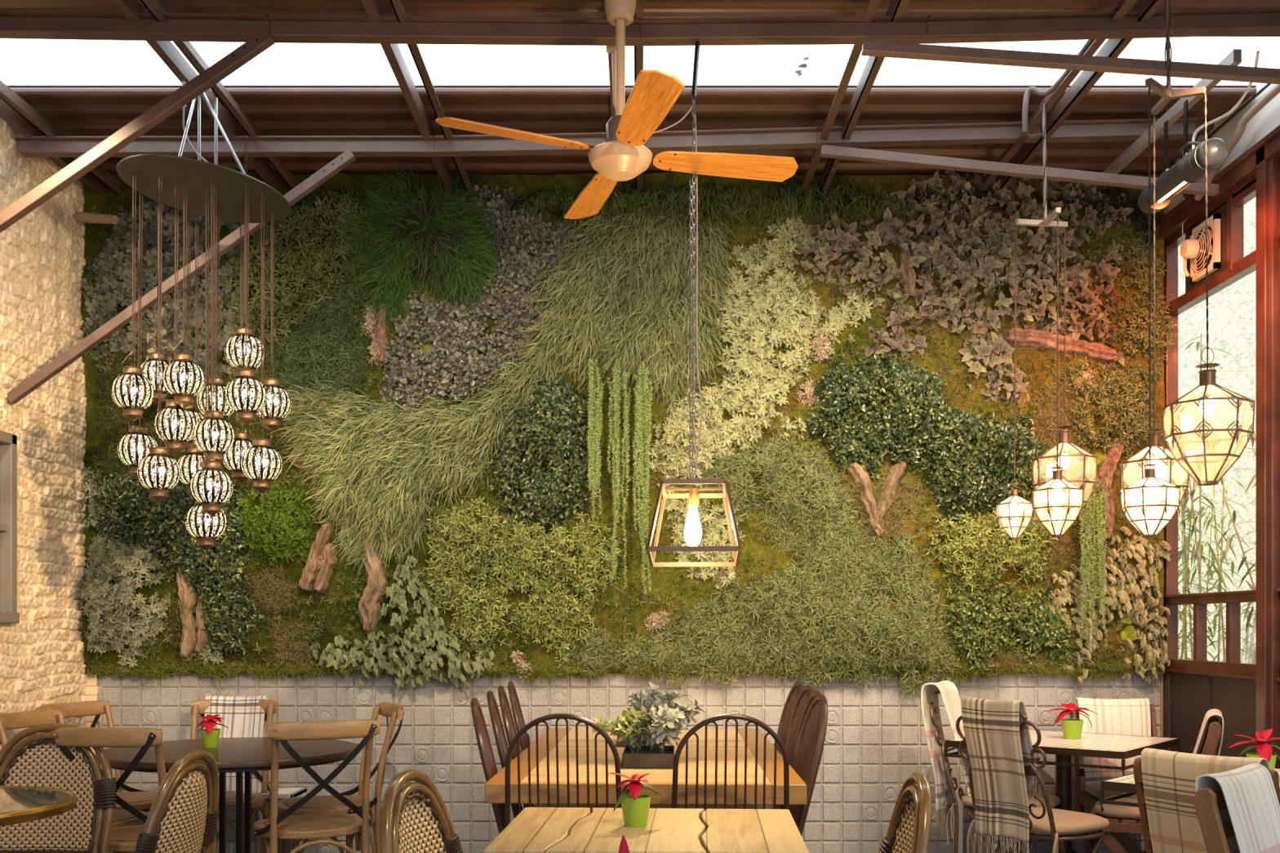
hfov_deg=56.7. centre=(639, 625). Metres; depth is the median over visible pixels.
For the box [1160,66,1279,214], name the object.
wall
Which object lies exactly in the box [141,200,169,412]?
lantern
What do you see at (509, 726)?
spindle chair
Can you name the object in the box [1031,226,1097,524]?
glass lantern
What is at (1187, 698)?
wall
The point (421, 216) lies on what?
stems
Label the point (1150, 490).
glass lantern
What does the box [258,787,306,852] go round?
chair
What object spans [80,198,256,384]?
plants
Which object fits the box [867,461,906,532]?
bark
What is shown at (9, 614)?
window
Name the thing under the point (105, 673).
trim
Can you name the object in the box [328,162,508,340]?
grass
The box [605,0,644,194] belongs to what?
rafter
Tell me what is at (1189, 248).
fan
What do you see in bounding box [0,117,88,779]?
wall
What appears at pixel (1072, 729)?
pot
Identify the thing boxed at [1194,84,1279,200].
cable conduit
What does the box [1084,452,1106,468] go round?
moss cushion
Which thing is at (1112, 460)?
bark
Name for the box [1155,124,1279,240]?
beam
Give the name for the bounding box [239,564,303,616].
moss
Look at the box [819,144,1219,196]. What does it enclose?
diagonal brace
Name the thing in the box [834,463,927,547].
moss
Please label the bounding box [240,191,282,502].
lantern
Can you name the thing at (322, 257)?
shrub
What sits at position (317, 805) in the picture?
chair
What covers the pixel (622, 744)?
planter
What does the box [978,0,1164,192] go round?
rafter
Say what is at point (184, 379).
lantern
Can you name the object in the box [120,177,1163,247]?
growth
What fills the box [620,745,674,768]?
planter
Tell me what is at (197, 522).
lantern
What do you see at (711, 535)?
variegated shrub
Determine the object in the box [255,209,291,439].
lantern
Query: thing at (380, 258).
tuft
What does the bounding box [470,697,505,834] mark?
spindle chair
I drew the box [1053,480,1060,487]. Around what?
socket
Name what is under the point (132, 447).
lantern
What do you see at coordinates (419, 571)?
tuft
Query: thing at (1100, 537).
plant
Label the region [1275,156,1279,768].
window
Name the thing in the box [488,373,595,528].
shrub
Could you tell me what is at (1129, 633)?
moss cushion
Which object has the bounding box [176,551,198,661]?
bark
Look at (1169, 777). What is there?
plaid blanket
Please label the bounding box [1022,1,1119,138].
cable conduit
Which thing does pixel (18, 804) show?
table
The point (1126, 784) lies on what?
table
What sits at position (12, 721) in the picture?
chair
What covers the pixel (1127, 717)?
plaid blanket
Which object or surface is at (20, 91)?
ceiling beam
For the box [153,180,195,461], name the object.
lantern
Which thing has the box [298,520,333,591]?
bark
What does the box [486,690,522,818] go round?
spindle chair
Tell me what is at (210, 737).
pot
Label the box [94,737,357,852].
round table
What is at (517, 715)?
spindle chair
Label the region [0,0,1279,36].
ceiling
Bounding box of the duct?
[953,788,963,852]
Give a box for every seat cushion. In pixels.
[946,791,1060,844]
[966,807,1109,852]
[1075,782,1137,812]
[1093,797,1140,819]
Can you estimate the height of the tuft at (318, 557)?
0.139 m
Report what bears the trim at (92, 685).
attached to the wall at (468, 175)
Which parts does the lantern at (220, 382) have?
glass globe, cord, cord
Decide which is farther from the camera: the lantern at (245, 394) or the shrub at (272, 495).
the shrub at (272, 495)
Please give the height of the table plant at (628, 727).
0.194 m
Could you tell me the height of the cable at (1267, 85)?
0.046 m
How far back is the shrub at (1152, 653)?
6.01 m
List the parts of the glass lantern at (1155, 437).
cord, bulb, metal frame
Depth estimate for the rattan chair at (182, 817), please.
3.38 m
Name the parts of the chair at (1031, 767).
leg, leg, leg, seat frame, leg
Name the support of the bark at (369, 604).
attached to the moss at (109, 202)
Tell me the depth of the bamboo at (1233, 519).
6.03 m
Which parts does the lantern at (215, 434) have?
wire handle, glass globe, cord, cord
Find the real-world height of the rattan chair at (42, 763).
0.921 m
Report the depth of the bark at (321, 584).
5.99 m
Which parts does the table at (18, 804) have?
glass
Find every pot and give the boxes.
[200,728,220,748]
[621,794,651,827]
[1061,719,1083,739]
[1246,752,1276,769]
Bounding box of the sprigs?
[84,198,1168,677]
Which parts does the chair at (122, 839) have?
rail, seat frame, cane seat, post, leg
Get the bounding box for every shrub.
[86,467,263,658]
[222,186,388,343]
[235,480,315,564]
[310,555,495,688]
[417,495,625,677]
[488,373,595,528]
[648,213,873,487]
[657,483,747,589]
[803,352,1053,526]
[925,491,1058,598]
[940,582,1078,676]
[1048,526,1171,683]
[1060,355,1163,458]
[1100,230,1177,384]
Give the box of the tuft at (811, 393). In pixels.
[796,377,822,409]
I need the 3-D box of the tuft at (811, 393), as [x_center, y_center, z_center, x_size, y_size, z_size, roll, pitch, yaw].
[0.861,-1.178,6.016,0.138,0.161,0.093,0,0,0]
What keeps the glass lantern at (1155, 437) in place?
hanging from the rafter at (1085, 82)
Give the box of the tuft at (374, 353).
[366,341,380,363]
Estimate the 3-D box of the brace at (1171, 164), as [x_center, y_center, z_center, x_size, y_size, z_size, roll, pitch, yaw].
[2.664,-2.200,5.850,0.030,0.259,0.223,0,0,0]
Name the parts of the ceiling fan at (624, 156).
fan blade, fan blade, down rod, fan blade, fan blade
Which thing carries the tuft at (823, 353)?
attached to the moss at (109, 202)
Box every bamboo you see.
[1177,333,1254,662]
[1177,466,1246,659]
[1187,400,1255,662]
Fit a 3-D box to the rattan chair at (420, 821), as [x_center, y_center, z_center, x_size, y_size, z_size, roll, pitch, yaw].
[-0.323,0.821,2.910,0.554,0.921,0.512,0,0,10]
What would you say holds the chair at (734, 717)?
on the floor
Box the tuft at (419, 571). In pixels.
[396,564,431,600]
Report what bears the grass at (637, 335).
attached to the moss at (109, 202)
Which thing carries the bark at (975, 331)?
attached to the moss at (109, 202)
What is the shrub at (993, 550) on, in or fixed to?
on the moss at (109, 202)
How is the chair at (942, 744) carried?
on the floor
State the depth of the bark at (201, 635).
6.03 m
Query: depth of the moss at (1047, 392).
6.02 m
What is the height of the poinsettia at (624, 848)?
0.183 m
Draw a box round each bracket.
[1015,99,1067,227]
[1145,0,1206,115]
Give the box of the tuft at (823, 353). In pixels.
[808,329,835,362]
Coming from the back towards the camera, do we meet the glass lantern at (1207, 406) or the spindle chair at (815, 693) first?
the spindle chair at (815, 693)
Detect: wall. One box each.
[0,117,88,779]
[111,174,1164,616]
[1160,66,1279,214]
[1162,671,1255,757]
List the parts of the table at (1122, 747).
iron frame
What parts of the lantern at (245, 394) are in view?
glass globe, wire handle, cord, cord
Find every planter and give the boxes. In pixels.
[614,732,663,747]
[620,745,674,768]
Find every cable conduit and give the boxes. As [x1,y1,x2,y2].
[606,45,615,109]
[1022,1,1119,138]
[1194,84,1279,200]
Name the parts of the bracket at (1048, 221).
arm, hanging rod, arm, arm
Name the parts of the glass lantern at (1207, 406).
cord, bulb, metal frame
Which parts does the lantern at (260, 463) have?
wire handle, glass globe, cord, cord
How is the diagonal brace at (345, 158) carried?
attached to the wall at (42, 260)
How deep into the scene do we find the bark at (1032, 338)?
6.01 m
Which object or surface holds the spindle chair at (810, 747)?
on the floor
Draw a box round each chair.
[0,709,148,852]
[0,723,116,852]
[35,700,156,852]
[49,726,217,852]
[133,750,219,852]
[190,699,278,852]
[252,719,380,852]
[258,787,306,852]
[277,702,404,852]
[379,769,462,852]
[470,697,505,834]
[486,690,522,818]
[497,685,591,813]
[505,713,622,827]
[507,681,527,751]
[671,713,789,810]
[753,684,813,809]
[773,680,804,755]
[780,690,821,809]
[782,693,827,835]
[879,771,931,852]
[929,690,1057,852]
[955,710,1105,852]
[1069,703,1157,852]
[1089,715,1221,852]
[1133,757,1279,852]
[1194,787,1235,852]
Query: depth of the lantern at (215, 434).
4.56 m
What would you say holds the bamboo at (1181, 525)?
on the floor
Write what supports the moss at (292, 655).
attached to the moss at (109, 202)
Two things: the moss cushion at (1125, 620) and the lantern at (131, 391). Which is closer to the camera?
the lantern at (131, 391)
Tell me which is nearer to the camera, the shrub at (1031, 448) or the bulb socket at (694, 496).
the bulb socket at (694, 496)
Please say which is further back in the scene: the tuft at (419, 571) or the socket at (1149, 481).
the tuft at (419, 571)
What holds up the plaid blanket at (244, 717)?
on the chair at (198, 707)
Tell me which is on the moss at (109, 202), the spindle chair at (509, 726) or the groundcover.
the groundcover
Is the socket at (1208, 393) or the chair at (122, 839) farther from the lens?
the chair at (122, 839)
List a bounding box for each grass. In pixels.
[264,201,744,585]
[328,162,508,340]
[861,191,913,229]
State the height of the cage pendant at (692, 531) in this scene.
1.927 m
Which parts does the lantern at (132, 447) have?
glass globe, cord, cord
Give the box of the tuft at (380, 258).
[372,257,387,283]
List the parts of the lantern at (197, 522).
glass globe, cord, cord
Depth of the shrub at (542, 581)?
5.98 m
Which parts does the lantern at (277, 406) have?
cord, cord, glass globe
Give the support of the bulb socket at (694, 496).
attached to the cage pendant at (692, 531)
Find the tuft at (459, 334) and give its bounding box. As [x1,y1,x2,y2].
[456,328,467,341]
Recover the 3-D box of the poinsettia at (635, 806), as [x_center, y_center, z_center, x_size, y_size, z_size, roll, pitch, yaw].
[-0.002,0.456,3.105,0.152,0.137,0.097,0,0,-21]
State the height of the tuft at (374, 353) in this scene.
0.143 m
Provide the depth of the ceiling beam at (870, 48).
4.28 m
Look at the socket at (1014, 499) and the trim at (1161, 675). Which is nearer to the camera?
the socket at (1014, 499)
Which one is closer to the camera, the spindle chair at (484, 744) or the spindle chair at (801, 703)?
the spindle chair at (484, 744)
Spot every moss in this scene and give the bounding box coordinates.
[80,171,1166,678]
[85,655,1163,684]
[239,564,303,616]
[265,613,321,678]
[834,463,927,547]
[973,644,1056,681]
[1022,372,1083,458]
[1026,524,1084,573]
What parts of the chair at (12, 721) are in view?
post, rail, post, cane seat, seat frame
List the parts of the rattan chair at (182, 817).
woven panel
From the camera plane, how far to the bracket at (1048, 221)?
5.00 m
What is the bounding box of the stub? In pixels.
[72,212,119,224]
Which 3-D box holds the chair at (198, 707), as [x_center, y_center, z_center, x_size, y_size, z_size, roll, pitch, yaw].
[-2.014,0.828,5.688,0.492,0.911,0.584,0,0,-3]
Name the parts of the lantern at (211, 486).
glass globe, cord, cord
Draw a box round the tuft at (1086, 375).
[1072,364,1097,395]
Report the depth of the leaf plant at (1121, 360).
6.04 m
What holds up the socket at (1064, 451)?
attached to the glass lantern at (1064, 435)
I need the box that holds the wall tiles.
[98,675,1160,852]
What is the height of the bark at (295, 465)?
0.149 m
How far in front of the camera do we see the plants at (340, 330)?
6.02 m
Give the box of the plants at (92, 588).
[80,466,174,673]
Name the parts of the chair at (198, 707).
post, rail, cane seat, seat frame, leg, post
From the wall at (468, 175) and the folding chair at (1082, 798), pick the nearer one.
the folding chair at (1082, 798)
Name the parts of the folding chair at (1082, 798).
leg, seat rail, leg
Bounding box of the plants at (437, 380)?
[374,183,584,412]
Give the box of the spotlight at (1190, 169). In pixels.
[1137,99,1228,213]
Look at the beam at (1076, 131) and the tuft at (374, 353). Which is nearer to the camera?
the beam at (1076, 131)
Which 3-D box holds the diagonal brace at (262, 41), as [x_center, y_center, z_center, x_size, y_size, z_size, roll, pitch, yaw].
[-2.088,-1.621,4.299,1.518,1.066,0.044,0,0,0]
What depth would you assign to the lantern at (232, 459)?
4.93 m
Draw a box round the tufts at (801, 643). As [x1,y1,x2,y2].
[569,432,963,697]
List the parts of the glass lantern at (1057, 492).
cord, bulb, metal frame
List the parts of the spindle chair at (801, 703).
seat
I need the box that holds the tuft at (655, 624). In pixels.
[644,608,671,631]
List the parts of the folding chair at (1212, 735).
leg, seat rail, leg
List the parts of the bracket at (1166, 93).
arm, arm, hanging rod, arm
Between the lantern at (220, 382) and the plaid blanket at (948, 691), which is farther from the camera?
the plaid blanket at (948, 691)
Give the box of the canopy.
[115,80,290,222]
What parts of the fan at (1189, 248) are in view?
motor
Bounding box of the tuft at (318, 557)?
[309,551,337,570]
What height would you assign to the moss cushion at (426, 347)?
0.097 m
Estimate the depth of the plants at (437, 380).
6.00 m
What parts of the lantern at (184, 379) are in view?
wire handle, glass globe, cord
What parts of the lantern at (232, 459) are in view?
glass globe, cord, cord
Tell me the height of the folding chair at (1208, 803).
0.902 m
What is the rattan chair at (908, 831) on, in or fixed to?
on the floor
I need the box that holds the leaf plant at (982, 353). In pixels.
[958,331,1030,404]
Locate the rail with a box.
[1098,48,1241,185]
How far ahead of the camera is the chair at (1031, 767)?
4.65 m
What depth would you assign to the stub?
5.93 m
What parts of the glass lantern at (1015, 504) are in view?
metal frame, bulb, cord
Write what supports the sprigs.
attached to the moss at (109, 202)
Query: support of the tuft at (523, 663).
attached to the moss at (109, 202)
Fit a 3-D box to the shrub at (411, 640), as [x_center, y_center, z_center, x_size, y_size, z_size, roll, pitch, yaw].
[-1.207,-0.025,5.988,0.944,0.701,0.214,0,0,-2]
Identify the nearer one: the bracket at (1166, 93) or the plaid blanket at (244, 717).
the bracket at (1166, 93)
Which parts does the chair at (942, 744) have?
leg, seat frame, leg, leg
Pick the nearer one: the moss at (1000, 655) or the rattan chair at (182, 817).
the rattan chair at (182, 817)
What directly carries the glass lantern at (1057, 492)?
hanging from the rafter at (1085, 82)
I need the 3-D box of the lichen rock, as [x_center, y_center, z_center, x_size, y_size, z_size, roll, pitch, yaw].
[-2.431,-1.471,6.023,0.215,0.409,0.137,0,0,0]
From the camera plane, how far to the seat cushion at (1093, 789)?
5.59 m
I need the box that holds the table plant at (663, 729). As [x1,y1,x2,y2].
[628,691,705,753]
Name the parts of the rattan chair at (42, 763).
woven panel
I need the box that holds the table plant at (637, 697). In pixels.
[626,681,688,714]
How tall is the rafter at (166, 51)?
0.070 m
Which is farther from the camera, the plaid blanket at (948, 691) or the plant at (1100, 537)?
the plant at (1100, 537)
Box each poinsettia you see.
[195,715,229,748]
[606,773,666,827]
[618,834,629,852]
[1047,703,1097,739]
[1228,728,1279,769]
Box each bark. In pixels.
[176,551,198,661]
[194,576,209,654]
[289,457,324,477]
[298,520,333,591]
[313,542,337,593]
[357,527,388,634]
[372,303,390,364]
[846,462,884,537]
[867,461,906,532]
[897,248,916,297]
[967,325,988,337]
[1002,327,1120,364]
[1096,435,1124,543]
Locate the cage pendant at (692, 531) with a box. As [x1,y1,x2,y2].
[646,40,741,567]
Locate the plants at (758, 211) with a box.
[506,173,896,245]
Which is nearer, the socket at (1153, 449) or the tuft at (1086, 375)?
the socket at (1153, 449)
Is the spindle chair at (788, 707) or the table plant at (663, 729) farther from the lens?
the spindle chair at (788, 707)
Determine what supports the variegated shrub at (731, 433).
attached to the moss at (109, 202)
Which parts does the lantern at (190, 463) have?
glass globe, cord, cord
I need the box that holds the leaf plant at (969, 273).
[784,169,1134,360]
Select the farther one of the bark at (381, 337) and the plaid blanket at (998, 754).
the bark at (381, 337)
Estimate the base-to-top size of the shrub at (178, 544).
0.982 m
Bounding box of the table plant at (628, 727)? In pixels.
[591,704,658,753]
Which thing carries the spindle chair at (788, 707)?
on the floor
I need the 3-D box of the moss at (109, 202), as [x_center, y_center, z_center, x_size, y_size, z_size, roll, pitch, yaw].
[-0.081,-1.022,6.049,5.523,2.583,0.109,0,0,0]
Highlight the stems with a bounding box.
[364,182,484,305]
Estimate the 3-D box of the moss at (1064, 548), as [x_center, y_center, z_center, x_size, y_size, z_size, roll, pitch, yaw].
[2.128,-0.379,6.050,0.374,0.289,0.124,0,0,-8]
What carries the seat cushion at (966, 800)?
on the chair at (942, 744)
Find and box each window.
[0,430,19,623]
[1163,174,1255,679]
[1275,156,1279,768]
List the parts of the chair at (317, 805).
leg, leg, cane seat, seat frame, post, post, rail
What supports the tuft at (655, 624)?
attached to the moss at (109, 202)
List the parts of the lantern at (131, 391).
wire handle, glass globe, cord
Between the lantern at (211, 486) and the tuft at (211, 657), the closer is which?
the lantern at (211, 486)
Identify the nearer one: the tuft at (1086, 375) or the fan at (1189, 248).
the fan at (1189, 248)
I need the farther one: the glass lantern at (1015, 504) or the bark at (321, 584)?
the bark at (321, 584)
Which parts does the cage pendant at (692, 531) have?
cord, chain, bulb, chain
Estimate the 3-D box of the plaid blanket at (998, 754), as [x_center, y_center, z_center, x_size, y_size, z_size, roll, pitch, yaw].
[1.438,0.615,4.734,0.146,0.653,0.298,0,0,-33]
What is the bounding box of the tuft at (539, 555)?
[509,544,545,572]
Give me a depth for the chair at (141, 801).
5.77 m
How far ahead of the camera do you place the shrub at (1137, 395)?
5.99 m
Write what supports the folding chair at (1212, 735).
on the floor
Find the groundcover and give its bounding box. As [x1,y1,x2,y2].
[85,354,299,480]
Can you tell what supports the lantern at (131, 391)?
hanging from the canopy
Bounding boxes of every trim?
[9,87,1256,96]
[83,673,100,773]
[97,673,1162,675]
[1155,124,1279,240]
[1160,675,1162,750]
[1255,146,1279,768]
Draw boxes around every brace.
[0,28,275,232]
[6,148,355,404]
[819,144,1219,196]
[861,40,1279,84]
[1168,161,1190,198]
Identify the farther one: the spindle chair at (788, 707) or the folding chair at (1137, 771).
the spindle chair at (788, 707)
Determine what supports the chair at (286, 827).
on the floor
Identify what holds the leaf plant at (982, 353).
attached to the moss at (109, 202)
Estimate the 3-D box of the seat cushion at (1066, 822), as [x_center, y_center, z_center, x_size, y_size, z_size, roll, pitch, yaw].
[1.665,0.886,4.877,0.442,0.224,0.439,0,0,-33]
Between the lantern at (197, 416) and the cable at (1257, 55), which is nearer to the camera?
the cable at (1257, 55)
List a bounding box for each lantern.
[111,173,154,431]
[116,190,158,488]
[137,173,180,511]
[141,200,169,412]
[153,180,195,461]
[162,177,204,413]
[177,209,204,504]
[184,210,204,453]
[185,186,226,559]
[190,177,233,526]
[192,182,235,462]
[196,209,233,420]
[222,215,252,492]
[224,142,265,375]
[224,183,266,434]
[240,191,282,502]
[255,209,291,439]
[995,223,1032,540]
[1031,212,1084,537]
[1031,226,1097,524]
[1120,84,1180,537]
[1120,114,1189,530]
[1161,93,1255,485]
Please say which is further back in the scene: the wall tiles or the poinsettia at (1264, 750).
the wall tiles
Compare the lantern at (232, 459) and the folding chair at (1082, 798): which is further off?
the folding chair at (1082, 798)
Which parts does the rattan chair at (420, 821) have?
woven panel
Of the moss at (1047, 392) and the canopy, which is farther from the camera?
the moss at (1047, 392)
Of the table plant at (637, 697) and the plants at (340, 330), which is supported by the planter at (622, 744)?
the table plant at (637, 697)
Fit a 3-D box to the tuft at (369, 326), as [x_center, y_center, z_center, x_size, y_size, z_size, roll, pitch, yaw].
[-1.367,-1.548,6.041,0.106,0.201,0.102,0,0,-42]
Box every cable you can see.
[1191,50,1259,149]
[1201,83,1271,142]
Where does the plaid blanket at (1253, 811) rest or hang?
on the folding chair at (1208, 803)
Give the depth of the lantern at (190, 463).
4.93 m
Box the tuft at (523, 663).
[516,659,534,680]
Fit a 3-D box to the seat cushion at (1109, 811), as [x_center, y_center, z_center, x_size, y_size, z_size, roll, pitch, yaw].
[2.177,0.875,5.127,0.395,0.224,0.393,0,0,25]
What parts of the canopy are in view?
rod, supply cord, rod, plate, rod, rod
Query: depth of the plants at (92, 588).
5.97 m
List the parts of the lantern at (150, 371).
glass globe, cord, cord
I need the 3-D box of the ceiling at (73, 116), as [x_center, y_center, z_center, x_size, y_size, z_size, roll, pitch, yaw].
[-0.240,-2.337,5.785,5.920,0.033,1.239,0,0,0]
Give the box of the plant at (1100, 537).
[1078,475,1108,652]
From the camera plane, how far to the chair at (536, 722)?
3.70 m
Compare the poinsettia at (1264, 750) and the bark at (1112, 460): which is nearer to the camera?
the poinsettia at (1264, 750)
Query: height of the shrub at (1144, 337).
0.796 m
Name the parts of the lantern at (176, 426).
glass globe, cord, cord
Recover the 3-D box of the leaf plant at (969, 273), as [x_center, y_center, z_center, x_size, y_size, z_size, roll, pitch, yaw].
[1.623,-1.829,6.010,1.790,1.006,0.200,0,0,-2]
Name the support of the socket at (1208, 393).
attached to the glass lantern at (1207, 406)
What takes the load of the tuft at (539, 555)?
attached to the moss at (109, 202)
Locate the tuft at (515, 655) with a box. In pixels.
[509,648,524,665]
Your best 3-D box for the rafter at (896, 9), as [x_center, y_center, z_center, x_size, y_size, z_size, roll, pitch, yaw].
[0.880,-2.235,4.162,0.136,0.070,3.924,0,0,0]
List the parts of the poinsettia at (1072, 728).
stem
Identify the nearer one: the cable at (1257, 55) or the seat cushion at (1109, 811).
the cable at (1257, 55)
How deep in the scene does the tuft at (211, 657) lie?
6.03 m
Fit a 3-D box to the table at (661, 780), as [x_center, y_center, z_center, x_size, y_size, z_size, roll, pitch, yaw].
[0.045,0.902,5.000,1.070,0.755,2.130,0,0,2]
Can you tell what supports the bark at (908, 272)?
attached to the moss at (109, 202)
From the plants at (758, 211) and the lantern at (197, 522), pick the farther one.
the plants at (758, 211)
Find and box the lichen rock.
[144,296,183,362]
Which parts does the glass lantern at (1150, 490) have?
cord, metal frame, bulb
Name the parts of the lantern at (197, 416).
cord, glass globe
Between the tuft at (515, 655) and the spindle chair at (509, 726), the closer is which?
the spindle chair at (509, 726)
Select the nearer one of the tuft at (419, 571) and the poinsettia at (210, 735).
the poinsettia at (210, 735)
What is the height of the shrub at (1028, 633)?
0.483 m
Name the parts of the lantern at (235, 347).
glass globe, cord, cord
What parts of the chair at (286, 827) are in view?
leg, post, seat frame, cane seat, rail, leg, post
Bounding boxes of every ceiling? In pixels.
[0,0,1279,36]
[6,84,1257,174]
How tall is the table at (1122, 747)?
0.754 m
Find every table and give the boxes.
[0,786,76,826]
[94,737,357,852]
[483,807,808,852]
[484,728,806,813]
[943,729,1181,852]
[1098,768,1279,812]
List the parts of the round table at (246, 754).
leg, leg, leg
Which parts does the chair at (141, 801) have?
rail, post, seat frame, cane seat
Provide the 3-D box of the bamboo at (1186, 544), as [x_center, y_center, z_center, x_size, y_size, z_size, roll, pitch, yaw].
[3.253,-0.159,6.777,0.672,2.877,0.859,0,0,-6]
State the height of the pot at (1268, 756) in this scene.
0.085 m
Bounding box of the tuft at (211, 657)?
[192,644,224,666]
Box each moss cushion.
[417,344,439,359]
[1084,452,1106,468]
[1118,616,1133,624]
[1119,625,1137,646]
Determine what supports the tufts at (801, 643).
attached to the moss at (109, 202)
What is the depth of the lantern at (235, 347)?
4.75 m
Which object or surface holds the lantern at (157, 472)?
hanging from the canopy
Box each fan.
[435,0,798,219]
[1180,213,1220,283]
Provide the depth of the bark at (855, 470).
6.01 m
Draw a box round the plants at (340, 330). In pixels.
[260,260,379,411]
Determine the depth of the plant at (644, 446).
5.87 m
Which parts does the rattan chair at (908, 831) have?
woven panel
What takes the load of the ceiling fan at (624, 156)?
hanging from the rafter at (638, 50)
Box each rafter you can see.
[0,80,124,195]
[111,0,297,194]
[360,0,473,193]
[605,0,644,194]
[800,0,909,195]
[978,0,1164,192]
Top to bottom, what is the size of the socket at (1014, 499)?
0.042 m
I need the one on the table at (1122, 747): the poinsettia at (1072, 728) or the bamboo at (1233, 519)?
the poinsettia at (1072, 728)
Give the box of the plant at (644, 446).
[586,354,653,595]
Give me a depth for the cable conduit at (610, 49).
4.41 m
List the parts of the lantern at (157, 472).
wire handle, glass globe, cord, cord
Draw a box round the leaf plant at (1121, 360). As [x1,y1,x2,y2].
[1104,349,1124,374]
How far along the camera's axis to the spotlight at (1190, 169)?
4.71 m
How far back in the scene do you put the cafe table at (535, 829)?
3.02 m
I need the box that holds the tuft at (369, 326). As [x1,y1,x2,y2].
[360,302,378,337]
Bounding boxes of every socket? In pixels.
[688,488,699,506]
[1011,496,1017,502]
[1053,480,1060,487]
[1061,443,1067,453]
[1146,478,1153,485]
[1151,446,1157,457]
[1204,385,1211,397]
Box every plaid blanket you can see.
[204,695,267,812]
[920,680,974,830]
[960,696,1040,852]
[1075,697,1151,787]
[1141,747,1270,852]
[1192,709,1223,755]
[1195,763,1279,852]
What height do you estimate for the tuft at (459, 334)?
0.116 m
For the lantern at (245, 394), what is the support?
hanging from the canopy
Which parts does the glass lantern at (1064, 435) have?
metal frame, cord, bulb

